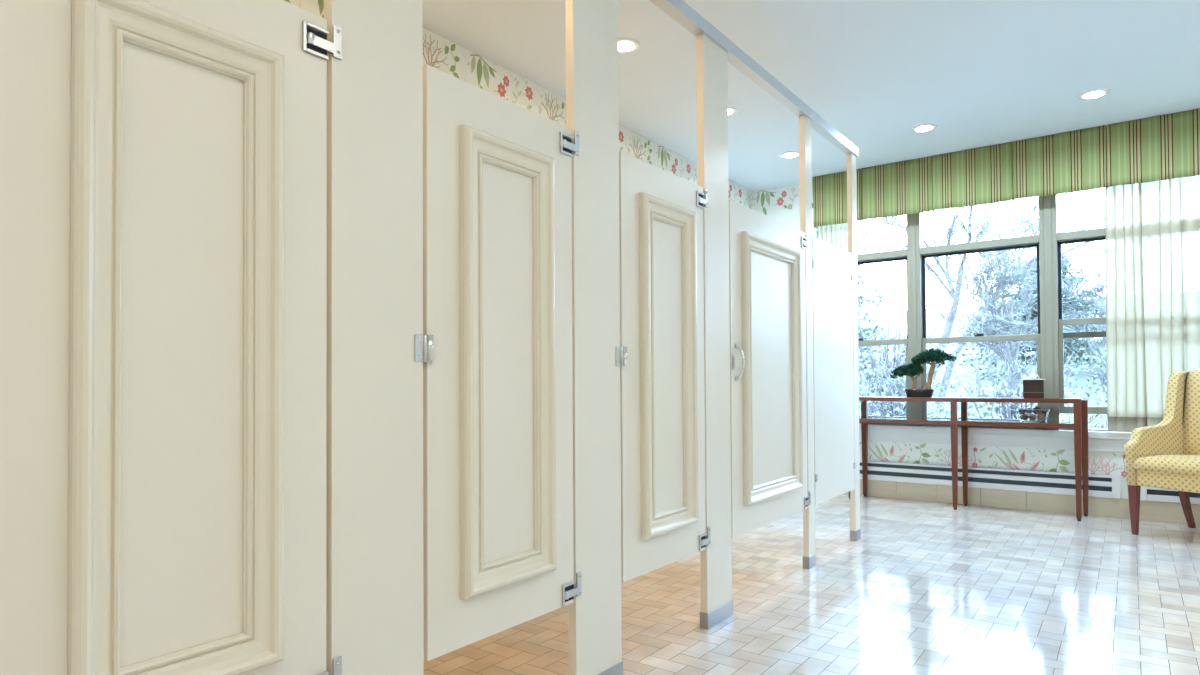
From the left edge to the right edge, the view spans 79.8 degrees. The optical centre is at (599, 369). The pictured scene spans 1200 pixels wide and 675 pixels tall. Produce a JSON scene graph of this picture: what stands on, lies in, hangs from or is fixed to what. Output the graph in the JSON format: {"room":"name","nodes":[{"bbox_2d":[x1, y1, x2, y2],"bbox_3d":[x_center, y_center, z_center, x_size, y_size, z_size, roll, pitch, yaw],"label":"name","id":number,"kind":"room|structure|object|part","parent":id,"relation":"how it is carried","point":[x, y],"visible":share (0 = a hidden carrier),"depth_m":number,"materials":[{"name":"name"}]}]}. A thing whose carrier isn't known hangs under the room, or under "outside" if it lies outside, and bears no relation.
{"room":"public restroom","nodes":[
{"label":"public restroom","id":0,"kind":"room"},
{"bbox_2d":[284,0,753,209],"bbox_3d":[-0.395,-0.312,4.141,0.121,2.655,6.080,-1,-1,37],"label":"wall","id":1,"kind":"structure","parent":0,"point":[440,53],"depth_m":4.00,"materials":[{"name":"paper"}]},
{"bbox_2d":[423,0,1199,190],"bbox_3d":[1.115,-1.757,1.982,5.117,0.150,7.880,-1,-1,37],"label":"ceiling","id":2,"kind":"structure","parent":0,"point":[984,72],"depth_m":3.90,"materials":[{"name":"paint"}]},
{"bbox_2d":[618,38,639,53],"bbox_3d":[0.122,-1.647,3.649,0.164,0.008,0.164,-1,-1,37],"label":"recessed light","id":3,"kind":"object","parent":2,"relation":"in","point":[625,45],"visible":0.73,"depth_m":3.63,"materials":[{"name":"white glass"}]},
{"bbox_2d":[728,106,736,115],"bbox_3d":[0.788,-1.637,4.549,0.164,0.008,0.164,-1,-1,37],"label":"recessed light","id":4,"kind":"object","parent":2,"relation":"in","point":[731,110],"visible":0.3,"depth_m":4.53,"materials":[{"name":"white glass"}]},
{"bbox_2d":[779,151,798,158],"bbox_3d":[1.443,-1.626,5.433,0.164,0.008,0.164,-1,-1,37],"label":"recessed light","id":5,"kind":"object","parent":2,"relation":"in","point":[791,154],"visible":0.92,"depth_m":5.43,"materials":[{"name":"white glass"}]},
{"bbox_2d":[911,124,936,132],"bbox_3d":[2.201,-1.639,4.872,0.164,0.008,0.164,-1,-1,37],"label":"recessed light","id":6,"kind":"object","parent":2,"relation":"in","point":[922,128],"visible":1,"depth_m":4.86,"materials":[{"name":"white glass"}]},
{"bbox_2d":[812,109,1199,228],"bbox_3d":[2.940,-1.427,5.240,2.796,0.424,0.126,-1,-1,37],"label":"window valance","id":7,"kind":"object","parent":2,"relation":"hanging from","point":[1162,147],"visible":0.99,"depth_m":5.11,"materials":[{"name":"green fabric"}]},
{"bbox_2d":[1077,88,1109,99],"bbox_3d":[2.965,-1.652,4.307,0.164,0.008,0.164,-1,-1,37],"label":"recessed light","id":8,"kind":"object","parent":2,"relation":"in","point":[1096,93],"visible":1,"depth_m":4.29,"materials":[{"name":"white glass"}]},
{"bbox_2d":[424,494,1199,674],"bbox_3d":[1.115,0.973,1.919,5.017,0.002,7.730,-1,-1,37],"label":"floor","id":9,"kind":"structure","parent":0,"point":[926,587],"depth_m":3.00,"materials":[{"name":"beige tile"}]},
{"bbox_2d":[324,0,433,674],"bbox_3d":[-1.031,-0.160,1.982,1.420,2.290,0.261,-1,-1,37],"label":"pilaster","id":10,"kind":"object","parent":9,"relation":"on","point":[378,348],"visible":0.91,"depth_m":1.55,"materials":[{"name":"beige laminate"}]},
{"bbox_2d":[0,0,333,674],"bbox_3d":[-0.717,-0.026,1.231,0.055,1.385,0.576,-1,-1,37],"label":"door","id":11,"kind":"structure","parent":10,"relation":"attached to","point":[163,163],"depth_m":1.20,"materials":[{"name":"beige laminate"}]},
{"bbox_3d":[-0.703,-0.028,1.228,0.029,1.150,0.337,-1,-1,37],"label":"panel moulding","id":12,"kind":"part","parent":11,"relation":"part of","materials":[{"name":"beige wood"}]},
{"bbox_3d":[-0.567,-0.660,1.450,0.016,0.023,0.058,-1,-1,37],"label":"hinge arm","id":13,"kind":"part","parent":11,"relation":"part of","materials":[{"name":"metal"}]},
{"bbox_3d":[-0.535,0.620,1.460,0.005,0.068,0.020,-1,-1,37],"label":"hinge plate","id":14,"kind":"part","parent":10,"relation":"part of","materials":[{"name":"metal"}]},
{"bbox_3d":[-0.542,-0.677,1.481,0.005,0.068,0.020,-1,-1,37],"label":"hinge plate","id":15,"kind":"part","parent":10,"relation":"part of","materials":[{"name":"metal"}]},
{"bbox_2d":[649,0,857,156],"bbox_3d":[0.247,-1.331,2.588,0.052,0.056,4.327,-1,-1,37],"label":"headrail","id":16,"kind":"object","parent":10,"relation":"on","point":[680,11],"visible":0.93,"depth_m":3.14,"materials":[{"name":"metal"}]},
{"bbox_2d":[565,0,626,674],"bbox_3d":[-0.559,-0.153,2.620,1.420,2.290,0.258,-1,-1,37],"label":"pilaster","id":17,"kind":"object","parent":9,"relation":"on","point":[592,94],"visible":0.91,"depth_m":2.19,"materials":[{"name":"beige laminate"}]},
{"bbox_2d":[423,64,577,660],"bbox_3d":[-0.235,-0.019,1.882,0.055,1.385,0.550,-1,-1,37],"label":"door","id":18,"kind":"structure","parent":17,"relation":"attached to","point":[498,385],"depth_m":1.83,"materials":[{"name":"beige laminate"}]},
{"bbox_3d":[-0.229,-0.021,1.868,0.029,1.150,0.336,-1,-1,37],"label":"panel moulding","id":19,"kind":"part","parent":18,"relation":"part of","materials":[{"name":"beige wood"}]},
{"bbox_3d":[-0.093,-0.652,2.090,0.016,0.023,0.057,-1,-1,37],"label":"hinge arm","id":20,"kind":"part","parent":18,"relation":"part of","materials":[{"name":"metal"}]},
{"bbox_3d":[-0.086,0.644,2.070,0.016,0.023,0.057,-1,-1,37],"label":"hinge arm","id":21,"kind":"part","parent":18,"relation":"part of","materials":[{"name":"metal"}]},
{"bbox_3d":[-0.069,-0.669,2.120,0.005,0.068,0.020,-1,-1,37],"label":"hinge plate","id":22,"kind":"part","parent":17,"relation":"part of","materials":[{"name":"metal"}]},
{"bbox_3d":[-0.061,0.627,2.100,0.005,0.068,0.020,-1,-1,37],"label":"hinge plate","id":23,"kind":"part","parent":17,"relation":"part of","materials":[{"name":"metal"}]},
{"bbox_2d":[619,151,708,581],"bbox_3d":[0.240,-0.011,2.523,0.055,1.385,0.563,-1,-1,37],"label":"door","id":24,"kind":"structure","parent":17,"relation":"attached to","point":[662,398],"depth_m":2.48,"materials":[{"name":"beige laminate"}]},
{"bbox_3d":[0.248,-0.013,2.513,0.029,1.150,0.349,-1,-1,37],"label":"panel moulding","id":25,"kind":"part","parent":24,"relation":"part of","materials":[{"name":"beige wood"}]},
{"bbox_3d":[0.386,-0.645,2.737,0.016,0.023,0.057,-1,-1,37],"label":"hinge arm","id":26,"kind":"part","parent":24,"relation":"part of","materials":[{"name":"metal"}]},
{"bbox_3d":[0.393,0.652,2.717,0.016,0.023,0.057,-1,-1,37],"label":"hinge arm","id":27,"kind":"part","parent":24,"relation":"part of","materials":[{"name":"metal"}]},
{"bbox_2d":[696,33,732,628],"bbox_3d":[-0.095,-0.145,3.252,1.414,2.290,0.215,-1,-1,37],"label":"pilaster","id":28,"kind":"object","parent":9,"relation":"on","point":[712,68],"visible":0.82,"depth_m":2.82,"materials":[{"name":"beige laminate"}]},
{"bbox_3d":[0.410,-0.662,2.767,0.005,0.068,0.020,-1,-1,37],"label":"hinge plate","id":29,"kind":"part","parent":28,"relation":"part of","materials":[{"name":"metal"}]},
{"bbox_3d":[0.417,0.635,2.747,0.005,0.068,0.020,-1,-1,37],"label":"hinge plate","id":30,"kind":"part","parent":28,"relation":"part of","materials":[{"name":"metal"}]},
{"bbox_2d":[799,115,815,568],"bbox_3d":[1.059,-0.145,3.658,0.040,2.290,0.097,-1,-1,37],"label":"pilaster","id":31,"kind":"object","parent":9,"relation":"on","point":[809,555],"visible":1,"depth_m":3.64,"materials":[{"name":"beige laminate"}]},
{"bbox_2d":[729,199,809,537],"bbox_3d":[0.796,-0.003,3.264,0.067,1.385,0.854,-1,-1,37],"label":"door","id":32,"kind":"structure","parent":31,"relation":"attached to","point":[767,291],"depth_m":3.20,"materials":[{"name":"beige laminate"}]},
{"bbox_3d":[0.546,-0.032,2.934,0.007,0.065,0.018,-1,-1,37],"label":"latch plate","id":33,"kind":"part","parent":32,"relation":"part of","materials":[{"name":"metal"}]},
{"bbox_3d":[0.577,-0.032,2.948,0.041,0.156,0.022,-1,-1,37],"label":"pull handle","id":34,"kind":"part","parent":32,"relation":"part of","materials":[{"name":"silver metal"}]},
{"bbox_3d":[0.792,-0.004,3.247,0.029,1.150,0.615,-1,-1,37],"label":"panel moulding","id":35,"kind":"part","parent":32,"relation":"part of","materials":[{"name":"beige wood"}]},
{"bbox_2d":[847,153,860,540],"bbox_3d":[0.958,-0.129,4.678,1.409,2.290,0.095,-1,-1,37],"label":"pilaster","id":36,"kind":"object","parent":9,"relation":"on","point":[855,532],"visible":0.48,"depth_m":4.25,"materials":[{"name":"beige laminate"}]},
{"bbox_2d":[812,236,855,504],"bbox_3d":[1.289,0.005,3.959,0.034,1.385,0.666,-1,-1,37],"label":"panel","id":37,"kind":"object","parent":36,"relation":"attached to","point":[833,370],"visible":0.9,"depth_m":3.92,"materials":[{"name":"beige laminate"}]},
{"bbox_2d":[849,396,1087,520],"bbox_3d":[2.660,0.611,5.305,1.572,0.812,0.265,-1,-1,37],"label":"console table","id":38,"kind":"object","parent":9,"relation":"on","point":[1080,426],"visible":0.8,"depth_m":5.20,"materials":[{"name":"brown wood"}]},
{"bbox_3d":[2.149,0.627,5.823,0.041,0.772,0.041,-1,-1,37],"label":"leg","id":39,"kind":"part","parent":38,"relation":"part of","materials":[{"name":"brown wood"}]},
{"bbox_3d":[2.280,0.392,5.450,0.708,0.033,0.032,-1,-1,37],"label":"shelf rail","id":40,"kind":"part","parent":38,"relation":"part of","materials":[{"name":"brown wood"}]},
{"bbox_2d":[890,348,956,396],"bbox_3d":[2.457,0.020,5.458,0.485,0.378,0.153,-1,-1,37],"label":"bonsai tree","id":41,"kind":"object","parent":38,"relation":"on","point":[912,369],"visible":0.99,"depth_m":5.43,"materials":[{"name":"green plant"}]},
{"bbox_3d":[2.437,0.178,5.473,0.216,0.062,0.134,-1,-1,37],"label":"pot","id":42,"kind":"part","parent":41,"relation":"part of","materials":[{"name":"grey"}]},
{"bbox_3d":[2.582,0.618,5.223,0.041,0.768,0.041,-1,-1,37],"label":"leg","id":43,"kind":"part","parent":38,"relation":"part of","materials":[{"name":"brown wood"}]},
{"bbox_3d":[2.740,0.617,5.385,0.041,0.772,0.041,-1,-1,37],"label":"leg","id":44,"kind":"part","parent":38,"relation":"part of","materials":[{"name":"brown wood"}]},
{"bbox_3d":[2.580,0.219,5.229,1.544,0.030,0.040,-1,-1,37],"label":"rail","id":45,"kind":"part","parent":38,"relation":"part of","materials":[{"name":"brown wood"}]},
{"bbox_2d":[859,417,1083,425],"bbox_3d":[2.655,0.377,5.312,1.538,0.012,0.180,-1,-1,37],"label":"glass shelf","id":46,"kind":"object","parent":38,"relation":"attached to","point":[962,418],"depth_m":5.23,"materials":[{"name":"clear glass"}]},
{"bbox_3d":[2.883,0.382,5.004,0.708,0.033,0.032,-1,-1,37],"label":"shelf rail","id":47,"kind":"part","parent":38,"relation":"part of","materials":[{"name":"brown wood"}]},
{"bbox_2d":[1021,368,1045,397],"bbox_3d":[3.039,0.094,5.028,0.144,0.210,0.144,-1,-1,33],"label":"tissue box","id":48,"kind":"object","parent":38,"relation":"on","point":[1033,387],"visible":0.96,"depth_m":4.98,"materials":[{"name":"brown wood"}]},
{"bbox_2d":[1017,409,1049,421],"bbox_3d":[3.035,0.319,5.022,0.204,0.089,0.128,-1,-1,37],"label":"glass bowl","id":49,"kind":"object","parent":38,"relation":"on","point":[1018,410],"visible":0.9,"depth_m":5.01,"materials":[{"name":"white"}]},
{"bbox_2d":[1021,414,1028,419],"bbox_3d":[2.993,0.333,5.053,0.045,0.043,0.042,-1,-1,37],"label":"ball","id":50,"kind":"object","parent":49,"relation":"in","point":[1024,416],"visible":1,"depth_m":5.04,"materials":[{"name":"brown"}]},
{"bbox_2d":[1029,414,1035,419],"bbox_3d":[3.031,0.333,5.025,0.047,0.045,0.044,-1,-1,37],"label":"ball","id":51,"kind":"object","parent":49,"relation":"in","point":[1032,416],"visible":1,"depth_m":5.01,"materials":[{"name":"brown"}]},
{"bbox_2d":[1037,414,1044,419],"bbox_3d":[3.070,0.330,4.996,0.047,0.045,0.044,-1,-1,37],"label":"ball","id":52,"kind":"object","parent":49,"relation":"in","point":[1040,416],"visible":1,"depth_m":4.98,"materials":[{"name":"brown"}]},
{"bbox_2d":[1033,407,1041,413],"bbox_3d":[3.051,0.285,5.005,0.055,0.052,0.051,-1,-1,37],"label":"ball","id":53,"kind":"object","parent":52,"relation":"on","point":[1034,411],"visible":0.96,"depth_m":4.99,"materials":[{"name":"brown"}]},
{"bbox_3d":[3.185,0.607,4.777,0.041,0.768,0.041,-1,-1,37],"label":"leg","id":54,"kind":"part","parent":38,"relation":"part of","materials":[{"name":"brown wood"}]},
{"bbox_3d":[3.341,0.607,4.940,0.041,0.772,0.041,-1,-1,37],"label":"leg","id":55,"kind":"part","parent":38,"relation":"part of","materials":[{"name":"brown wood"}]},
{"bbox_2d":[1124,369,1199,534],"bbox_3d":[3.599,0.482,4.183,0.616,1.024,0.699,0,-1,-21],"label":"chair","id":56,"kind":"object","parent":9,"relation":"on","point":[1166,454],"visible":1,"depth_m":4.39,"materials":[{"name":"yellow fabric"}]},
{"bbox_3d":[3.243,0.848,4.351,0.048,0.302,0.048,0,-1,-21],"label":"leg","id":57,"kind":"part","parent":56,"relation":"part of","materials":[{"name":"brown wood"}]},
{"bbox_3d":[3.486,0.354,4.471,0.611,0.690,0.086,0,-1,-21],"label":"arm","id":58,"kind":"part","parent":56,"relation":"part of","materials":[{"name":"yellow fabric"}]},
{"bbox_2d":[1134,455,1199,475],"bbox_3d":[3.536,0.551,4.158,0.481,0.086,0.536,0,-1,-21],"label":"seat cushion","id":59,"kind":"object","parent":56,"relation":"on","point":[1160,465],"depth_m":4.18,"materials":[{"name":"yellow fabric"}]},
{"bbox_3d":[3.557,0.631,4.165,0.488,0.125,0.536,0,-1,-21],"label":"seat rail","id":60,"kind":"part","parent":56,"relation":"part of","materials":[{"name":"yellow fabric"}]},
{"bbox_3d":[3.698,0.848,4.520,0.125,0.302,0.044,0,-1,-21],"label":"leg","id":61,"kind":"part","parent":56,"relation":"part of","materials":[{"name":"brown wood"}]},
{"bbox_3d":[3.807,0.322,4.266,0.167,0.704,0.568,0,-1,-21],"label":"backrest","id":62,"kind":"part","parent":56,"relation":"part of","materials":[{"name":"yellow fabric"}]},
{"bbox_2d":[754,183,1131,498],"bbox_3d":[3.406,-0.319,5.044,4.917,2.655,0.185,-1,-1,37],"label":"wall","id":63,"kind":"structure","parent":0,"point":[782,204],"depth_m":5.17,"materials":[{"name":"paint"}]},
{"bbox_2d":[812,203,922,425],"bbox_3d":[2.186,-0.498,5.948,0.910,1.889,0.128,-1,-1,37],"label":"window","id":64,"kind":"structure","parent":63,"relation":"attached to","point":[895,255],"depth_m":5.67,"materials":[{"name":"white wood"}]},
{"bbox_3d":[2.177,-0.552,5.985,0.775,0.693,0.030,-1,-1,37],"label":"sash","id":65,"kind":"part","parent":64,"relation":"part of","materials":[{"name":"black"}]},
{"bbox_3d":[2.161,0.094,5.947,0.775,0.670,0.032,-1,-1,37],"label":"sash","id":66,"kind":"part","parent":64,"relation":"part of","materials":[{"name":"clear glass"}]},
{"bbox_2d":[920,235,1041,428],"bbox_3d":[2.874,-0.509,5.440,0.802,1.887,0.105,-1,-1,37],"label":"window","id":67,"kind":"structure","parent":63,"relation":"attached to","point":[1025,241],"depth_m":5.41,"materials":[{"name":"white wood"}]},
{"bbox_3d":[2.887,-0.564,5.459,0.802,0.693,0.030,-1,-1,37],"label":"sash","id":68,"kind":"part","parent":67,"relation":"part of","materials":[{"name":"black"}]},
{"bbox_3d":[2.871,0.082,5.422,0.802,0.670,0.032,-1,-1,37],"label":"sash","id":69,"kind":"part","parent":67,"relation":"part of","materials":[{"name":"clear glass"}]},
{"bbox_2d":[860,460,1120,498],"bbox_3d":[2.493,0.814,5.627,2.580,0.152,0.031,-1,-1,37],"label":"baseboard heater","id":70,"kind":"object","parent":63,"relation":"attached to","point":[1107,486],"visible":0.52,"depth_m":5.29,"materials":[{"name":"grey metal"}]},
{"bbox_3d":[2.492,0.746,5.632,2.485,0.017,0.025,-1,-1,37],"label":"rail","id":71,"kind":"part","parent":70,"relation":"part of","materials":[{"name":"white metal"}]},
{"bbox_3d":[2.489,0.869,5.625,2.485,0.042,0.016,-1,-1,37],"label":"rail","id":72,"kind":"part","parent":70,"relation":"part of","materials":[{"name":"white metal"}]},
{"bbox_2d":[844,479,1199,524],"bbox_3d":[3.379,0.942,4.978,4.915,0.132,0.020,-1,-1,37],"label":"baseboard","id":73,"kind":"structure","parent":63,"relation":"attached to","point":[1170,512],"depth_m":5.17,"materials":[{"name":"beige tile"}]},
{"bbox_2d":[1057,228,1107,430],"bbox_3d":[3.633,-0.522,4.879,0.871,1.887,0.105,-1,-1,37],"label":"window","id":74,"kind":"structure","parent":63,"relation":"attached to","point":[1099,234],"depth_m":5.07,"materials":[{"name":"white wood"}]},
{"bbox_3d":[3.646,-0.577,4.898,0.871,0.693,0.030,-1,-1,37],"label":"sash","id":75,"kind":"part","parent":74,"relation":"part of","materials":[{"name":"black"}]},
{"bbox_3d":[3.628,-0.031,4.862,0.871,0.670,0.032,-1,-1,37],"label":"sash","id":76,"kind":"part","parent":74,"relation":"part of","materials":[{"name":"clear glass"}]},
{"bbox_2d":[1140,486,1199,504],"bbox_3d":[4.076,0.786,4.455,1.170,0.152,0.031,-1,-1,37],"label":"baseboard heater","id":77,"kind":"object","parent":63,"relation":"attached to","point":[1146,493],"visible":0.39,"depth_m":4.72,"materials":[{"name":"grey metal"}]},
{"bbox_3d":[4.073,0.842,4.453,1.075,0.042,0.016,-1,-1,37],"label":"rail","id":78,"kind":"part","parent":77,"relation":"part of","materials":[{"name":"white metal"}]},
{"label":"outside","id":79,"kind":"structure","parent":0,"visible":0},
{"bbox_2d":[858,298,1107,428],"bbox_3d":[18.078,-1.493,24.460,72.000,6.780,48.000,-1,-1,37],"label":"ground","id":80,"kind":"structure","parent":79,"point":[931,314],"depth_m":21.34,"materials":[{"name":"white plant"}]},
{"bbox_2d":[816,228,892,368],"bbox_3d":[6.416,-2.549,20.214,3.254,6.094,3.591,0,-1,-18],"label":"evergreen tree","id":81,"kind":"object","parent":80,"relation":"on","point":[867,329],"visible":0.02,"depth_m":19.70,"materials":[{"name":"green plant"}]},
{"bbox_2d":[816,215,905,252],"bbox_3d":[5.943,-2.226,17.142,4.612,6.454,5.335,-1,-1,18],"label":"bare tree","id":82,"kind":"object","parent":80,"relation":"on","point":[885,218],"visible":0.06,"depth_m":17.48,"materials":[{"name":"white plant"}]},
{"bbox_2d":[857,263,906,367],"bbox_3d":[4.581,-0.575,15.073,3.681,3.731,2.525,-1,-1,20],"label":"bare tree","id":83,"kind":"object","parent":80,"relation":"on","point":[877,296],"visible":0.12,"depth_m":15.09,"materials":[{"name":"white plant"}]},
{"bbox_2d":[859,331,965,417],"bbox_3d":[4.821,0.473,11.893,2.191,2.320,1.807,-1,-1,37],"label":"shrub","id":84,"kind":"object","parent":80,"relation":"on","point":[897,409],"visible":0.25,"depth_m":11.87,"materials":[{"name":"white plant"}]},
{"bbox_2d":[858,302,968,417],"bbox_3d":[5.773,-0.025,14.389,2.918,2.588,2.102,-1,-1,37],"label":"shrub","id":85,"kind":"object","parent":80,"relation":"on","point":[894,361],"visible":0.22,"depth_m":14.11,"materials":[{"name":"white plant"}]},
{"bbox_2d":[857,199,1036,388],"bbox_3d":[7.470,-2.551,16.473,5.008,6.563,6.437,-1,-1,37],"label":"bare tree","id":86,"kind":"object","parent":80,"relation":"on","point":[951,292],"visible":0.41,"depth_m":17.32,"materials":[{"name":"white plant"}]},
{"bbox_2d":[882,189,1105,411],"bbox_3d":[8.905,-1.610,15.804,3.638,5.303,5.412,0,-1,-36],"label":"bare tree","id":87,"kind":"object","parent":80,"relation":"on","point":[1035,231],"visible":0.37,"depth_m":15.19,"materials":[{"name":"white plant"}]},
{"bbox_2d":[932,211,1100,414],"bbox_3d":[7.174,-0.771,12.604,2.472,4.048,2.676,-1,-1,20],"label":"bare tree","id":88,"kind":"object","parent":80,"relation":"on","point":[989,299],"visible":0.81,"depth_m":12.40,"materials":[{"name":"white plant"}]},
{"bbox_2d":[952,330,1080,423],"bbox_3d":[5.974,0.502,10.498,1.437,2.268,1.826,0,-1,-10],"label":"shrub","id":89,"kind":"object","parent":80,"relation":"on","point":[1011,408],"visible":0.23,"depth_m":10.39,"materials":[{"name":"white plant"}]},
{"bbox_2d":[957,254,1106,375],"bbox_3d":[11.741,-1.499,18.669,4.389,3.547,4.413,-1,-1,29],"label":"evergreen tree","id":90,"kind":"object","parent":80,"relation":"on","point":[1075,347],"visible":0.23,"depth_m":18.24,"materials":[{"name":"green plant"}]},
{"bbox_2d":[961,187,1105,378],"bbox_3d":[11.525,-2.516,17.448,3.772,5.805,5.190,0,-1,-20],"label":"bare tree","id":91,"kind":"object","parent":80,"relation":"on","point":[1082,193],"visible":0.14,"depth_m":18.10,"materials":[{"name":"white plant"}]},
{"bbox_2d":[1062,241,1106,382],"bbox_3d":[11.946,-1.820,15.848,3.105,4.685,3.579,0,-1,10],"label":"bare tree","id":92,"kind":"object","parent":80,"relation":"on","point":[1100,286],"visible":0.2,"depth_m":16.48,"materials":[{"name":"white plant"}]},
{"bbox_2d":[1061,314,1107,428],"bbox_3d":[8.725,0.113,11.716,2.274,2.178,1.621,-1,-1,37],"label":"shrub","id":93,"kind":"object","parent":80,"relation":"on","point":[1102,380],"visible":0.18,"depth_m":12.04,"materials":[{"name":"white plant"}]},
{"bbox_2d":[1068,414,1107,428],"bbox_3d":[5.396,1.109,7.598,1.953,1.930,1.608,-1,-1,37],"label":"shrub","id":94,"kind":"object","parent":80,"relation":"on","point":[1073,414],"visible":0.02,"depth_m":7.45,"materials":[{"name":"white plant"}]},
{"bbox_2d":[1082,275,1106,362],"bbox_3d":[10.277,-0.783,13.013,2.942,3.532,3.148,0,-1,-33],"label":"bare tree","id":95,"kind":"object","parent":80,"relation":"on","point":[1104,303],"visible":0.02,"depth_m":14.22,"materials":[{"name":"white plant"}]},
{"bbox_3d":[2.964,-1.591,5.294,2.746,0.016,0.052,-1,-1,37],"label":"curtain rod","id":96,"kind":"object","parent":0,"visible":0},
{"bbox_2d":[817,223,847,251],"bbox_3d":[1.960,-0.563,6.002,0.279,2.012,0.052,-1,-1,37],"label":"sheer curtain","id":97,"kind":"object","parent":96,"relation":"hanging from","point":[836,234],"visible":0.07,"depth_m":6.00,"materials":[{"name":"white fabric"}]},
{"bbox_2d":[1105,175,1199,431],"bbox_3d":[3.751,-0.593,4.677,0.747,2.012,0.056,-1,-1,37],"label":"sheer curtain","id":98,"kind":"object","parent":96,"relation":"hanging from","point":[1153,228],"visible":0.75,"depth_m":4.75,"materials":[{"name":"white fabric"}]}
]}

